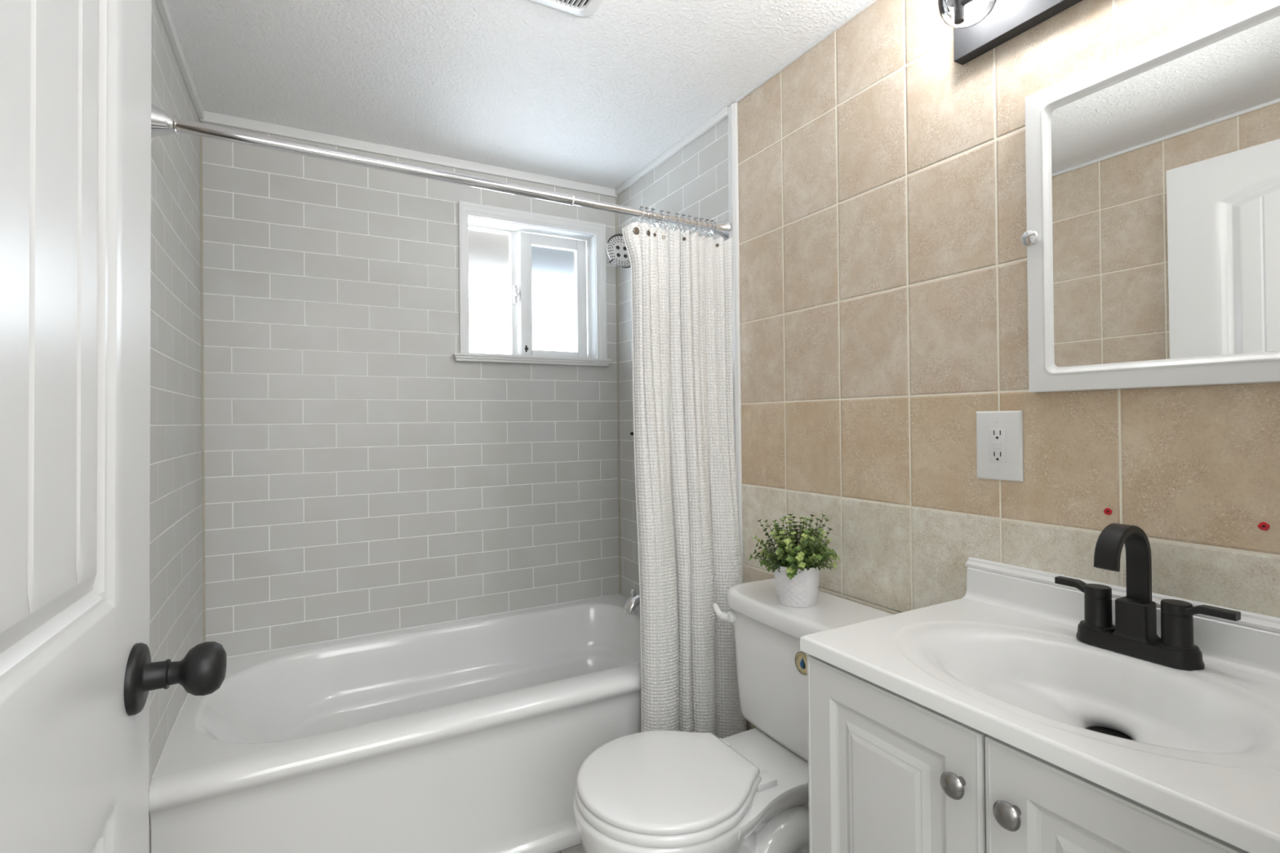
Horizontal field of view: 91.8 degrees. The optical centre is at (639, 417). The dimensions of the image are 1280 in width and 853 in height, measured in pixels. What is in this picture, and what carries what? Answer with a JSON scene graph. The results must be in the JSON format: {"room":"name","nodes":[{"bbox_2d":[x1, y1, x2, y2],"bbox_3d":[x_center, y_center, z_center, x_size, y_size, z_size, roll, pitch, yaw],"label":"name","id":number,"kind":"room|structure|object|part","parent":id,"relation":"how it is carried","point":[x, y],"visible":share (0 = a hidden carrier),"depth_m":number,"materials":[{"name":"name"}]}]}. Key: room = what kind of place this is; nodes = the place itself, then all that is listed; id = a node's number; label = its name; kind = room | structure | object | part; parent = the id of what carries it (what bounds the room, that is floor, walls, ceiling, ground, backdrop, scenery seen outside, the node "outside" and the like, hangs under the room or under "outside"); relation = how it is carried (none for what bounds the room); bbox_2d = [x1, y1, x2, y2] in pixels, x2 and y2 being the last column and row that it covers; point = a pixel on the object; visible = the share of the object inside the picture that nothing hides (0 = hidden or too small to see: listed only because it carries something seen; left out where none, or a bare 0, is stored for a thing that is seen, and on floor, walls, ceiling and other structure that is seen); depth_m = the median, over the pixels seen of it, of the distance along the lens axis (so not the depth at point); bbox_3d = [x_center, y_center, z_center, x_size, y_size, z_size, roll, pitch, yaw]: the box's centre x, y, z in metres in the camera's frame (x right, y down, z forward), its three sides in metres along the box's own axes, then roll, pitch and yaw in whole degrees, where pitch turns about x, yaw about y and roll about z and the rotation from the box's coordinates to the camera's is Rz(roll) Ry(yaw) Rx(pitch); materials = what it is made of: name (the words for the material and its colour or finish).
{"room":"bathroom","nodes":[
{"label":"bathroom","id":0,"kind":"room"},
{"bbox_2d":[148,0,203,852],"bbox_3d":[-1.298,0.115,1.573,0.214,2.220,0.860,0,0,-29],"label":"wall","id":1,"kind":"structure","parent":0,"point":[175,525],"depth_m":1.61,"materials":[{"name":"grey tile"}]},
{"bbox_2d":[155,0,204,119],"bbox_3d":[-1.215,-0.980,1.627,0.018,0.030,0.840,0,0,-28],"label":"trim","id":2,"kind":"structure","parent":1,"relation":"attached to","point":[162,6],"depth_m":1.66,"materials":[{"name":"white paint"}]},
{"bbox_2d":[151,103,731,239],"bbox_3d":[-0.378,-0.624,1.665,1.514,0.092,0.078,0,0,-29],"label":"shower rod","id":3,"kind":"object","parent":1,"relation":"attached to","point":[162,122],"visible":0.88,"depth_m":1.52,"materials":[{"name":"silver metal"}]},
{"bbox_2d":[638,205,644,222],"bbox_3d":[0.009,-0.602,1.866,0.008,0.074,0.055,0,0,-29],"label":"curtain hook","id":4,"kind":"object","parent":3,"relation":"hanging from","point":[641,206],"visible":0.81,"depth_m":1.86,"materials":[{"name":"silver metal"}]},
{"bbox_2d":[643,207,652,227],"bbox_3d":[0.023,-0.602,1.874,0.008,0.074,0.055,0,0,-29],"label":"curtain hook","id":5,"kind":"object","parent":3,"relation":"hanging from","point":[646,208],"visible":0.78,"depth_m":1.87,"materials":[{"name":"silver metal"}]},
{"bbox_2d":[649,208,658,230],"bbox_3d":[0.043,-0.602,1.885,0.008,0.074,0.055,0,0,-29],"label":"curtain hook","id":6,"kind":"object","parent":3,"relation":"hanging from","point":[652,209],"visible":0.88,"depth_m":1.88,"materials":[{"name":"silver metal"}]},
{"bbox_2d":[622,222,746,738],"bbox_3d":[0.145,0.275,1.874,0.384,1.704,0.083,0,0,-29],"label":"shower curtain","id":7,"kind":"object","parent":6,"relation":"hanging from","point":[688,529],"visible":0.82,"depth_m":1.88,"materials":[{"name":"white fabric"}]},
{"bbox_2d":[657,209,667,231],"bbox_3d":[0.070,-0.602,1.900,0.008,0.074,0.055,0,0,-29],"label":"curtain hook","id":8,"kind":"object","parent":3,"relation":"hanging from","point":[660,211],"visible":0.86,"depth_m":1.90,"materials":[{"name":"silver metal"}]},
{"bbox_2d":[664,211,674,231],"bbox_3d":[0.090,-0.601,1.911,0.008,0.074,0.055,0,0,-29],"label":"curtain hook","id":9,"kind":"object","parent":3,"relation":"hanging from","point":[667,212],"visible":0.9,"depth_m":1.91,"materials":[{"name":"silver metal"}]},
{"bbox_2d":[673,213,683,231],"bbox_3d":[0.118,-0.601,1.927,0.008,0.074,0.055,0,0,-29],"label":"curtain hook","id":10,"kind":"object","parent":3,"relation":"hanging from","point":[676,214],"visible":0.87,"depth_m":1.93,"materials":[{"name":"silver metal"}]},
{"bbox_2d":[680,213,686,231],"bbox_3d":[0.139,-0.601,1.938,0.008,0.074,0.055,0,0,-29],"label":"curtain hook","id":11,"kind":"object","parent":3,"relation":"hanging from","point":[682,215],"visible":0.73,"depth_m":1.94,"materials":[{"name":"silver metal"}]},
{"bbox_2d":[685,215,695,233],"bbox_3d":[0.159,-0.601,1.949,0.008,0.074,0.055,0,0,-29],"label":"curtain hook","id":12,"kind":"object","parent":3,"relation":"hanging from","point":[688,216],"visible":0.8,"depth_m":1.95,"materials":[{"name":"silver metal"}]},
{"bbox_2d":[692,216,702,237],"bbox_3d":[0.181,-0.601,1.961,0.008,0.074,0.055,0,0,-29],"label":"curtain hook","id":13,"kind":"object","parent":3,"relation":"hanging from","point":[695,216],"visible":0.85,"depth_m":1.96,"materials":[{"name":"silver metal"}]},
{"bbox_2d":[697,217,707,238],"bbox_3d":[0.199,-0.601,1.971,0.008,0.074,0.055,0,0,-29],"label":"curtain hook","id":14,"kind":"object","parent":3,"relation":"hanging from","point":[700,219],"visible":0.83,"depth_m":1.97,"materials":[{"name":"silver metal"}]},
{"bbox_2d":[703,218,713,239],"bbox_3d":[0.219,-0.600,1.982,0.008,0.074,0.055,0,0,-29],"label":"curtain hook","id":15,"kind":"object","parent":3,"relation":"hanging from","point":[706,220],"visible":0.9,"depth_m":1.98,"materials":[{"name":"silver metal"}]},
{"bbox_2d":[708,219,718,239],"bbox_3d":[0.235,-0.600,1.991,0.008,0.074,0.055,0,0,-29],"label":"curtain hook","id":16,"kind":"object","parent":3,"relation":"hanging from","point":[711,220],"visible":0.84,"depth_m":1.99,"materials":[{"name":"silver metal"}]},
{"bbox_2d":[202,121,619,656],"bbox_3d":[-0.812,0.140,2.411,1.846,2.270,0.140,0,0,-29],"label":"wall","id":17,"kind":"structure","parent":0,"point":[362,477],"depth_m":2.25,"materials":[{"name":"grey tile"}]},
{"bbox_2d":[200,120,205,642],"bbox_3d":[-1.410,-0.085,2.001,0.006,1.747,0.006,0,0,-29],"label":"trim","id":18,"kind":"structure","parent":17,"relation":"attached to","point":[201,122],"depth_m":2.00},
{"bbox_2d":[200,110,617,197],"bbox_3d":[-0.760,-0.979,2.364,1.503,0.034,0.012,0,0,-29],"label":"trim","id":19,"kind":"structure","parent":17,"relation":"attached to","point":[209,117],"depth_m":2.28,"materials":[{"name":"white paint"}]},
{"bbox_2d":[453,200,611,366],"bbox_3d":[-0.456,-0.527,2.585,0.661,0.618,0.170,0,0,-29],"label":"window","id":20,"kind":"structure","parent":17,"relation":"in","point":[532,286],"depth_m":2.61,"materials":[{"name":"white paint"}]},
{"bbox_3d":[-0.626,-0.518,2.570,0.186,0.514,0.004,0,0,-29],"label":"pane","id":21,"kind":"part","parent":20,"relation":"part of","materials":[{"name":"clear glass"}]},
{"bbox_3d":[-0.484,-0.519,2.647,0.541,0.530,0.034,0,0,-29],"label":"frame","id":22,"kind":"part","parent":20,"relation":"part of","materials":[{"name":"white paint"}]},
{"bbox_3d":[-0.421,-0.234,2.527,0.661,0.030,0.040,0,0,-29],"label":"sill","id":23,"kind":"part","parent":20,"relation":"part of","materials":[{"name":"white paint"}]},
{"bbox_3d":[-0.372,-0.516,2.671,0.300,0.521,0.028,0,0,-29],"label":"sash","id":24,"kind":"part","parent":20,"relation":"part of","materials":[{"name":"white paint"}]},
{"bbox_3d":[-0.370,-0.508,2.672,0.209,0.449,0.004,0,0,-29],"label":"sash pane","id":25,"kind":"part","parent":20,"relation":"part of","materials":[{"name":"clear glass"}]},
{"bbox_2d":[615,197,621,595],"bbox_3d":[-0.096,-0.095,2.724,0.006,1.747,0.006,0,0,-29],"label":"trim","id":26,"kind":"structure","parent":17,"relation":"attached to","point":[617,325],"depth_m":2.72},
{"bbox_2d":[165,0,870,188],"bbox_3d":[-0.259,-1.037,1.364,1.910,0.060,2.570,0,0,-29],"label":"ceiling","id":27,"kind":"structure","parent":0,"point":[526,86],"depth_m":1.77,"materials":[{"name":"white paint"}]},
{"bbox_2d":[528,0,603,17],"bbox_3d":[-0.182,-1.001,1.373,0.282,0.012,0.283,0,0,-29],"label":"ceiling vent","id":28,"kind":"object","parent":27,"relation":"in","point":[580,8],"visible":1,"depth_m":1.50,"materials":[{"name":"white plastic"}]},
{"bbox_2d":[555,843,585,852],"bbox_3d":[0.101,1.236,0.732,3.000,0.060,3.940,0,0,-29],"label":"floor","id":29,"kind":"structure","parent":0,"point":[578,848],"depth_m":1.74,"materials":[{"name":"grey tile"}]},
{"bbox_2d":[0,0,226,852],"bbox_3d":[-0.450,0.191,0.430,0.194,2.024,0.777,0,-1,-26],"label":"bathroom door","id":30,"kind":"structure","parent":29,"relation":"on","point":[77,673],"depth_m":0.55,"materials":[{"name":"white paint"}]},
{"bbox_3d":[-0.459,0.191,0.425,0.035,2.024,0.762,0,-1,-26],"label":"door","id":31,"kind":"part","parent":30,"relation":"part of","materials":[{"name":"white paint"}]},
{"bbox_3d":[-0.542,0.300,0.733,0.089,0.078,0.078,0,-1,-26],"label":"door knob","id":32,"kind":"part","parent":30,"relation":"part of","materials":[{"name":"black metal"}]},
{"bbox_2d":[148,593,641,852],"bbox_3d":[-0.555,0.995,2.004,1.517,0.448,0.802,0,0,-29],"label":"bathtub","id":33,"kind":"object","parent":29,"relation":"on","point":[475,734],"visible":0.69,"depth_m":1.71,"materials":[{"name":"white ceramic"}]},
{"bbox_2d":[573,577,893,852],"bbox_3d":[0.198,0.835,1.428,0.722,0.745,0.498,0,0,-29],"label":"toilet","id":34,"kind":"object","parent":29,"relation":"on","point":[650,791],"visible":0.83,"depth_m":1.38,"materials":[{"name":"white ceramic"}]},
{"bbox_3d":[0.133,1.010,1.394,0.573,0.398,0.364,0,0,-29],"label":"bowl","id":35,"kind":"part","parent":34,"relation":"part of","materials":[{"name":"white ceramic"}]},
{"bbox_3d":[0.053,0.777,1.352,0.382,0.020,0.370,0,0,-29],"label":"seat lid","id":36,"kind":"part","parent":34,"relation":"part of","materials":[{"name":"white plastic"}]},
{"bbox_3d":[0.053,0.799,1.352,0.388,0.021,0.376,0,0,-29],"label":"seat","id":37,"kind":"part","parent":34,"relation":"part of","materials":[{"name":"white plastic"}]},
{"bbox_3d":[0.226,0.533,1.687,0.034,0.042,0.077,0,0,-29],"label":"flush lever","id":38,"kind":"part","parent":34,"relation":"part of","materials":[{"name":"white"}]},
{"bbox_3d":[0.425,0.659,1.549,0.193,0.304,0.455,0,0,-29],"label":"tank","id":39,"kind":"part","parent":34,"relation":"part of","materials":[{"name":"white ceramic"}]},
{"bbox_2d":[749,514,839,607],"bbox_3d":[0.391,0.349,1.552,0.233,0.223,0.237,0,0,-34],"label":"potted plant","id":40,"kind":"object","parent":34,"relation":"on","point":[796,568],"visible":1,"depth_m":1.51,"materials":[{"name":"green plant"}]},
{"bbox_3d":[0.392,0.412,1.550,0.118,0.098,0.118,0,0,-29],"label":"pot","id":41,"kind":"part","parent":40,"relation":"part of","materials":[{"name":"white ceramic"}]},
{"bbox_2d":[795,651,807,675],"bbox_3d":[0.377,0.569,1.437,0.001,0.051,0.051,0,0,-29],"label":"sticker","id":42,"kind":"object","parent":34,"relation":"attached to","point":[801,662],"visible":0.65,"depth_m":1.44,"materials":[{"name":"beige paper"}]},
{"bbox_3d":[0.415,0.484,1.545,0.224,0.046,0.487,0,0,-29],"label":"tank lid","id":43,"kind":"part","parent":34,"relation":"part of","materials":[{"name":"white ceramic"}]},
{"bbox_2d":[806,654,1248,852],"bbox_3d":[0.632,0.799,0.899,0.496,0.802,0.624,0,0,-29],"label":"vanity","id":44,"kind":"object","parent":29,"relation":"on","point":[889,772],"visible":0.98,"depth_m":0.85,"materials":[{"name":"white wood"}]},
{"bbox_3d":[0.372,0.756,0.932,0.018,0.697,0.312,0,0,-29],"label":"door","id":45,"kind":"part","parent":44,"relation":"part of","materials":[{"name":"white wood"}]},
{"bbox_3d":[0.411,0.479,0.811,0.028,0.033,0.033,0,0,-29],"label":"knob","id":46,"kind":"part","parent":44,"relation":"part of","materials":[{"name":"silver metal"}]},
{"bbox_3d":[0.446,0.479,0.749,0.028,0.033,0.033,0,0,-29],"label":"knob","id":47,"kind":"part","parent":44,"relation":"part of","materials":[{"name":"silver metal"}]},
{"bbox_2d":[800,556,1279,852],"bbox_3d":[0.643,0.387,0.895,0.480,0.194,0.662,0,0,-29],"label":"sink","id":48,"kind":"object","parent":44,"relation":"in","point":[1004,660],"depth_m":0.91,"materials":[{"name":"white ceramic"}]},
{"bbox_3d":[0.845,0.298,1.007,0.018,0.018,0.662,0,0,-29],"label":"backsplash cap","id":49,"kind":"part","parent":48,"relation":"part of","materials":[{"name":"white ceramic"}]},
{"bbox_2d":[1054,523,1240,670],"bbox_3d":[0.755,0.267,0.960,0.123,0.203,0.237,0,0,-29],"label":"sink faucet","id":50,"kind":"object","parent":48,"relation":"on","point":[1134,633],"visible":1,"depth_m":0.96,"materials":[{"name":"black metal"}]},
{"bbox_3d":[0.740,0.284,1.056,0.028,0.016,0.054,0,0,-29],"label":"lever","id":51,"kind":"part","parent":50,"relation":"part of","materials":[{"name":"black metal"}]},
{"bbox_3d":[0.757,0.313,1.025,0.051,0.071,0.051,0,0,-29],"label":"handle","id":52,"kind":"part","parent":50,"relation":"part of","materials":[{"name":"black metal"}]},
{"bbox_3d":[0.748,0.230,0.961,0.112,0.128,0.031,0,0,-29],"label":"spout","id":53,"kind":"part","parent":50,"relation":"part of","materials":[{"name":"black metal"}]},
{"bbox_3d":[0.782,0.356,0.979,0.058,0.024,0.166,0,0,-29],"label":"plate","id":54,"kind":"part","parent":50,"relation":"part of","materials":[{"name":"black metal"}]},
{"bbox_3d":[0.807,0.312,0.933,0.051,0.071,0.051,0,0,-29],"label":"handle","id":55,"kind":"part","parent":50,"relation":"part of","materials":[{"name":"black metal"}]},
{"bbox_3d":[0.826,0.283,0.899,0.028,0.016,0.062,0,0,-29],"label":"lever","id":56,"kind":"part","parent":50,"relation":"part of","materials":[{"name":"black metal"}]},
{"bbox_3d":[0.523,0.753,0.659,0.018,0.697,0.305,0,0,-29],"label":"door","id":57,"kind":"part","parent":44,"relation":"part of","materials":[{"name":"white wood"}]},
{"bbox_2d":[617,0,1279,730],"bbox_3d":[0.521,0.097,1.758,0.140,2.220,2.290,0,0,-29],"label":"wall","id":58,"kind":"structure","parent":0,"point":[882,175],"depth_m":1.39,"materials":[{"name":"beige tile"}]},
{"bbox_2d":[623,588,639,615],"bbox_3d":[0.014,0.697,2.368,0.168,0.097,0.058,0,0,-29],"label":"tub spout","id":59,"kind":"object","parent":58,"relation":"attached to","point":[632,606],"visible":0.53,"depth_m":2.33,"materials":[{"name":"silver metal"}]},
{"bbox_3d":[-0.025,0.672,2.347,0.018,0.047,0.018,0,0,-29],"label":"diverter knob","id":60,"kind":"part","parent":59,"relation":"part of","materials":[{"name":"silver metal"}]},
{"bbox_2d":[606,218,662,267],"bbox_3d":[-0.017,-0.680,2.354,0.216,0.225,0.132,0,0,-29],"label":"showerhead","id":61,"kind":"object","parent":58,"relation":"attached to","point":[616,250],"visible":0.64,"depth_m":2.33,"materials":[{"name":"silver metal"}]},
{"bbox_3d":[-0.067,-0.621,2.319,0.123,0.101,0.074,-1,0,29],"label":"plate","id":62,"kind":"part","parent":61,"relation":"part of","materials":[{"name":"white plastic"}]},
{"bbox_3d":[0.011,-0.720,2.382,0.140,0.144,0.056,0,0,-29],"label":"shower arm","id":63,"kind":"part","parent":61,"relation":"part of","materials":[{"name":"silver metal"}]},
{"bbox_2d":[615,106,728,195],"bbox_3d":[0.091,-0.991,2.365,0.012,0.028,0.807,0,0,-29],"label":"trim","id":64,"kind":"structure","parent":58,"relation":"attached to","point":[722,114],"depth_m":2.28,"materials":[{"name":"white paint"}]},
{"bbox_2d":[727,102,742,582],"bbox_3d":[0.307,0.103,1.989,0.012,2.214,0.043,0,0,-29],"label":"trim","id":65,"kind":"structure","parent":58,"relation":"attached to","point":[732,113],"depth_m":1.98,"materials":[{"name":"white paint"}]},
{"bbox_2d":[735,0,877,102],"bbox_3d":[0.651,-1.013,1.350,0.009,0.007,1.425,0,0,-29],"label":"trim","id":66,"kind":"structure","parent":58,"relation":"attached to","point":[870,2],"depth_m":1.69,"materials":[{"name":"white paint"}]},
{"bbox_2d":[976,410,1023,481],"bbox_3d":[0.718,0.056,1.243,0.009,0.138,0.093,0,0,-29],"label":"wall outlet","id":67,"kind":"object","parent":58,"relation":"attached to","point":[999,434],"visible":1,"depth_m":1.24,"materials":[{"name":"white plastic"}]},
{"bbox_2d":[989,428,1006,462],"bbox_3d":[0.716,0.056,1.242,0.002,0.067,0.034,0,0,-29],"label":"receptacle","id":68,"kind":"object","parent":67,"relation":"attached to","point":[997,437],"depth_m":1.24,"materials":[{"name":"white plastic"}]},
{"bbox_2d":[937,0,1082,65],"bbox_3d":[0.773,-0.818,0.992,0.142,0.146,0.648,0,0,-29],"label":"vanity light","id":69,"kind":"object","parent":58,"relation":"attached to","point":[980,26],"visible":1,"depth_m":1.22,"materials":[{"name":"black metal"}]},
{"bbox_3d":[0.612,-0.787,1.190,0.044,0.056,0.044,0,0,-29],"label":"post","id":70,"kind":"part","parent":69,"relation":"part of","materials":[{"name":"black metal"}]},
{"bbox_3d":[0.636,-0.819,1.203,0.106,0.100,0.106,0,0,-29],"label":"glass globe","id":71,"kind":"part","parent":69,"relation":"part of"},
{"bbox_2d":[1103,507,1111,515],"bbox_3d":[0.813,0.163,1.079,0.002,0.013,0.014,0,0,-29],"label":"wall anchor","id":72,"kind":"object","parent":58,"relation":"attached to","point":[1107,511],"visible":1,"depth_m":1.08,"materials":[{"name":"red plastic"}]},
{"bbox_2d":[961,566,1279,680],"bbox_3d":[0.833,0.339,1.008,0.037,0.065,0.637,0,0,-29],"label":"backsplash","id":73,"kind":"structure","parent":58,"relation":"attached to","point":[1255,651],"depth_m":1.10,"materials":[{"name":"white stone"}]},
{"bbox_2d":[1021,0,1279,392],"bbox_3d":[0.829,-0.329,0.994,0.051,0.559,0.410,0,0,-29],"label":"medicine cabinet","id":74,"kind":"object","parent":58,"relation":"attached to","point":[1151,238],"visible":1,"depth_m":0.99,"materials":[{"name":"white paint"}]},
{"bbox_3d":[0.727,-0.332,1.152,0.025,0.030,0.030,0,0,-29],"label":"knob","id":75,"kind":"part","parent":74,"relation":"part of","materials":[{"name":"silver metal"}]},
{"bbox_2d":[1257,521,1270,530],"bbox_3d":[0.909,0.159,0.905,0.002,0.013,0.014,0,0,-29],"label":"wall anchor","id":76,"kind":"object","parent":58,"relation":"attached to","point":[1264,526],"visible":1,"depth_m":0.90,"materials":[{"name":"red plastic"}]}
]}

